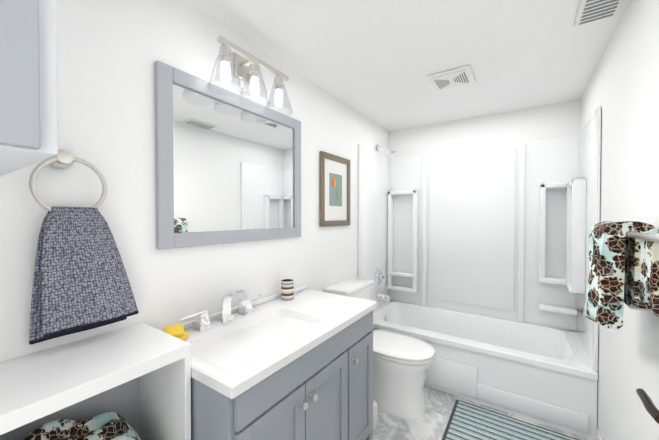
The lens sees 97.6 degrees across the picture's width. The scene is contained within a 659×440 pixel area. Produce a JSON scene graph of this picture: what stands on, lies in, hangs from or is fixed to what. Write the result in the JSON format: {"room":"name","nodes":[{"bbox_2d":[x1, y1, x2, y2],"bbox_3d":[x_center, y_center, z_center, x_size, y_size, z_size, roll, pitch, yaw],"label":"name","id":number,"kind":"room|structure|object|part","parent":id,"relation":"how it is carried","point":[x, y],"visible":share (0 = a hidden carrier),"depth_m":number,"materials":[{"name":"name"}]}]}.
{"room":"bathroom","nodes":[
{"label":"bathroom","id":0,"kind":"room"},
{"bbox_2d":[0,0,389,362],"bbox_3d":[-0.318,0.190,1.966,0.120,2.400,3.740,1,1,34],"label":"wall","id":1,"kind":"structure","parent":0,"point":[110,53],"depth_m":1.19,"materials":[{"name":"white paint"}]},
{"bbox_2d":[0,0,57,175],"bbox_3d":[-0.865,-0.542,0.516,0.566,0.835,0.438,1,1,34],"label":"upper cabinet","id":2,"kind":"object","parent":1,"relation":"attached to","point":[28,92],"visible":1,"depth_m":0.51,"materials":[{"name":"white wood"}]},
{"bbox_2d":[29,149,138,344],"bbox_3d":[-0.836,0.074,0.999,0.089,0.624,0.289,1,1,34],"label":"towel ring","id":3,"kind":"object","parent":1,"relation":"attached to","point":[80,281],"visible":1,"depth_m":0.95,"materials":[{"name":"grey fabric"}]},
{"bbox_2d":[155,60,300,249],"bbox_3d":[-0.466,-0.277,1.606,0.024,0.793,0.943,1,1,34],"label":"vanity mirror","id":4,"kind":"object","parent":1,"relation":"attached to","point":[228,168],"visible":1,"depth_m":1.46,"materials":[{"name":"grey mirror"}]},
{"bbox_3d":[-0.471,-0.277,1.609,0.012,0.669,0.819,1,1,34],"label":"glass","id":5,"kind":"part","parent":4,"relation":"part of","materials":[{"name":"white"}]},
{"bbox_2d":[207,36,292,116],"bbox_3d":[-0.409,-0.759,1.526,0.200,0.273,0.523,1,1,34],"label":"sconce","id":6,"kind":"object","parent":1,"relation":"attached to","point":[247,66],"visible":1,"depth_m":1.50,"materials":[{"name":"silver metal"}]},
{"bbox_2d":[320,151,349,226],"bbox_3d":[0.055,-0.241,2.387,0.022,0.580,0.445,1,1,34],"label":"picture frame","id":7,"kind":"object","parent":1,"relation":"attached to","point":[334,190],"visible":0.96,"depth_m":2.37,"materials":[{"name":"brown wood"}]},
{"bbox_2d":[183,0,630,131],"bbox_3d":[0.438,-1.063,1.443,2.900,0.120,4.700,1,1,34],"label":"ceiling","id":8,"kind":"structure","parent":0,"point":[378,62],"depth_m":1.69,"materials":[{"name":"white paint"}]},
{"bbox_2d":[427,65,475,90],"bbox_3d":[0.869,-0.998,2.052,0.276,0.022,0.276,1,1,34],"label":"fan","id":9,"kind":"object","parent":8,"relation":"attached to","point":[455,77],"visible":1,"depth_m":2.01,"materials":[{"name":"white plastic"}]},
{"bbox_2d":[574,0,624,26],"bbox_3d":[1.241,-0.992,1.313,0.164,0.014,0.296,1,1,34],"label":"ceiling vent","id":10,"kind":"object","parent":8,"relation":"in","point":[589,11],"visible":0.96,"depth_m":1.36,"materials":[{"name":"white plastic"}]},
{"bbox_2d":[372,386,591,439],"bbox_3d":[0.438,1.457,1.478,2.900,0.120,4.700,1,1,34],"label":"floor","id":11,"kind":"structure","parent":0,"point":[431,423],"depth_m":1.98,"materials":[{"name":"stone"}]},
{"bbox_2d":[0,323,190,439],"bbox_3d":[-0.849,0.917,0.754,0.348,0.980,0.818,1,1,34],"label":"shelf unit","id":12,"kind":"object","parent":11,"relation":"on","point":[133,382],"visible":1,"depth_m":0.93,"materials":[{"name":"white laminate"}]},
{"bbox_2d":[161,285,376,439],"bbox_3d":[-0.229,0.864,1.469,0.583,1.066,1.054,1,1,34],"label":"bathroom vanity","id":13,"kind":"object","parent":11,"relation":"on","point":[299,366],"visible":0.98,"depth_m":1.28,"materials":[{"name":"grey"}]},
{"bbox_2d":[164,324,188,339],"bbox_3d":[-0.642,0.470,1.188,0.106,0.058,0.111,1,1,34],"label":"sponge","id":14,"kind":"object","parent":13,"relation":"on","point":[177,331],"visible":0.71,"depth_m":1.18,"materials":[{"name":"yellow"}]},
{"bbox_2d":[178,288,260,331],"bbox_3d":[-0.462,0.415,1.391,0.186,0.165,0.462,1,1,34],"label":"faucet","id":15,"kind":"object","parent":13,"relation":"on","point":[246,311],"depth_m":1.40,"materials":[{"name":"silver metal"}]},
{"bbox_2d":[281,279,293,300],"bbox_3d":[-0.262,0.433,1.793,0.078,0.116,0.078,1,1,34],"label":"cup","id":16,"kind":"object","parent":13,"relation":"on","point":[287,289],"visible":1,"depth_m":1.76,"materials":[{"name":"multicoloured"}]},
{"bbox_2d":[372,399,377,430],"bbox_3d":[0.274,1.187,1.939,0.100,0.405,0.100,1,1,34],"label":"toilet brush","id":17,"kind":"object","parent":11,"relation":"on","point":[375,421],"visible":0.21,"depth_m":1.90,"materials":[{"name":"white"}]},
{"bbox_2d":[324,278,434,418],"bbox_3d":[0.410,0.959,2.248,0.782,0.855,0.470,1,1,34],"label":"toilet","id":18,"kind":"object","parent":11,"relation":"on","point":[402,363],"visible":0.54,"depth_m":2.05,"materials":[{"name":"white ceramic"}]},
{"bbox_2d":[358,106,600,439],"bbox_3d":[1.188,0.292,2.583,1.694,2.180,0.797,1,1,34],"label":"bathtub","id":19,"kind":"object","parent":11,"relation":"on","point":[451,242],"visible":0.98,"depth_m":2.65,"materials":[{"name":"white plastic"}]},
{"bbox_2d":[442,400,578,439],"bbox_3d":[1.152,1.382,1.779,0.780,0.020,0.515,1,1,34],"label":"rug","id":20,"kind":"object","parent":11,"relation":"on","point":[467,421],"visible":0.96,"depth_m":1.90,"materials":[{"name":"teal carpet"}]},
{"bbox_3d":[0.488,0.389,0.157,0.046,2.028,1.185,1,1,34],"label":"door","id":21,"kind":"structure","parent":11,"relation":"on","visible":0},
{"bbox_2d":[636,388,658,423],"bbox_3d":[0.763,0.433,0.659,0.064,0.066,0.159,1,1,34],"label":"door handle","id":22,"kind":"object","parent":21,"relation":"attached to","point":[652,410],"depth_m":0.67,"materials":[{"name":"brown metal"}]},
{"bbox_2d":[390,99,580,324],"bbox_3d":[1.444,0.176,2.965,1.940,2.400,0.120,1,1,34],"label":"wall","id":23,"kind":"structure","parent":0,"point":[562,119],"depth_m":2.78,"materials":[{"name":"white paint"}]},
{"bbox_2d":[581,0,658,439],"bbox_3d":[1.195,0.204,0.955,0.120,2.400,3.740,1,1,34],"label":"wall","id":24,"kind":"structure","parent":0,"point":[622,90],"depth_m":1.31,"materials":[{"name":"white paint"}]},
{"bbox_2d":[596,429,601,439],"bbox_3d":[1.277,1.356,1.214,0.011,0.090,1.397,1,1,34],"label":"baseboard","id":25,"kind":"structure","parent":24,"relation":"attached to","point":[598,436],"depth_m":1.74,"materials":[{"name":"white wood"}]},
{"bbox_2d":[583,221,658,329],"bbox_3d":[1.006,0.217,0.952,0.186,0.424,0.653,1,1,34],"label":"towel","id":26,"kind":"object","parent":24,"relation":"attached to","point":[624,261],"visible":1,"depth_m":1.04,"materials":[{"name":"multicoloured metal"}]}
]}

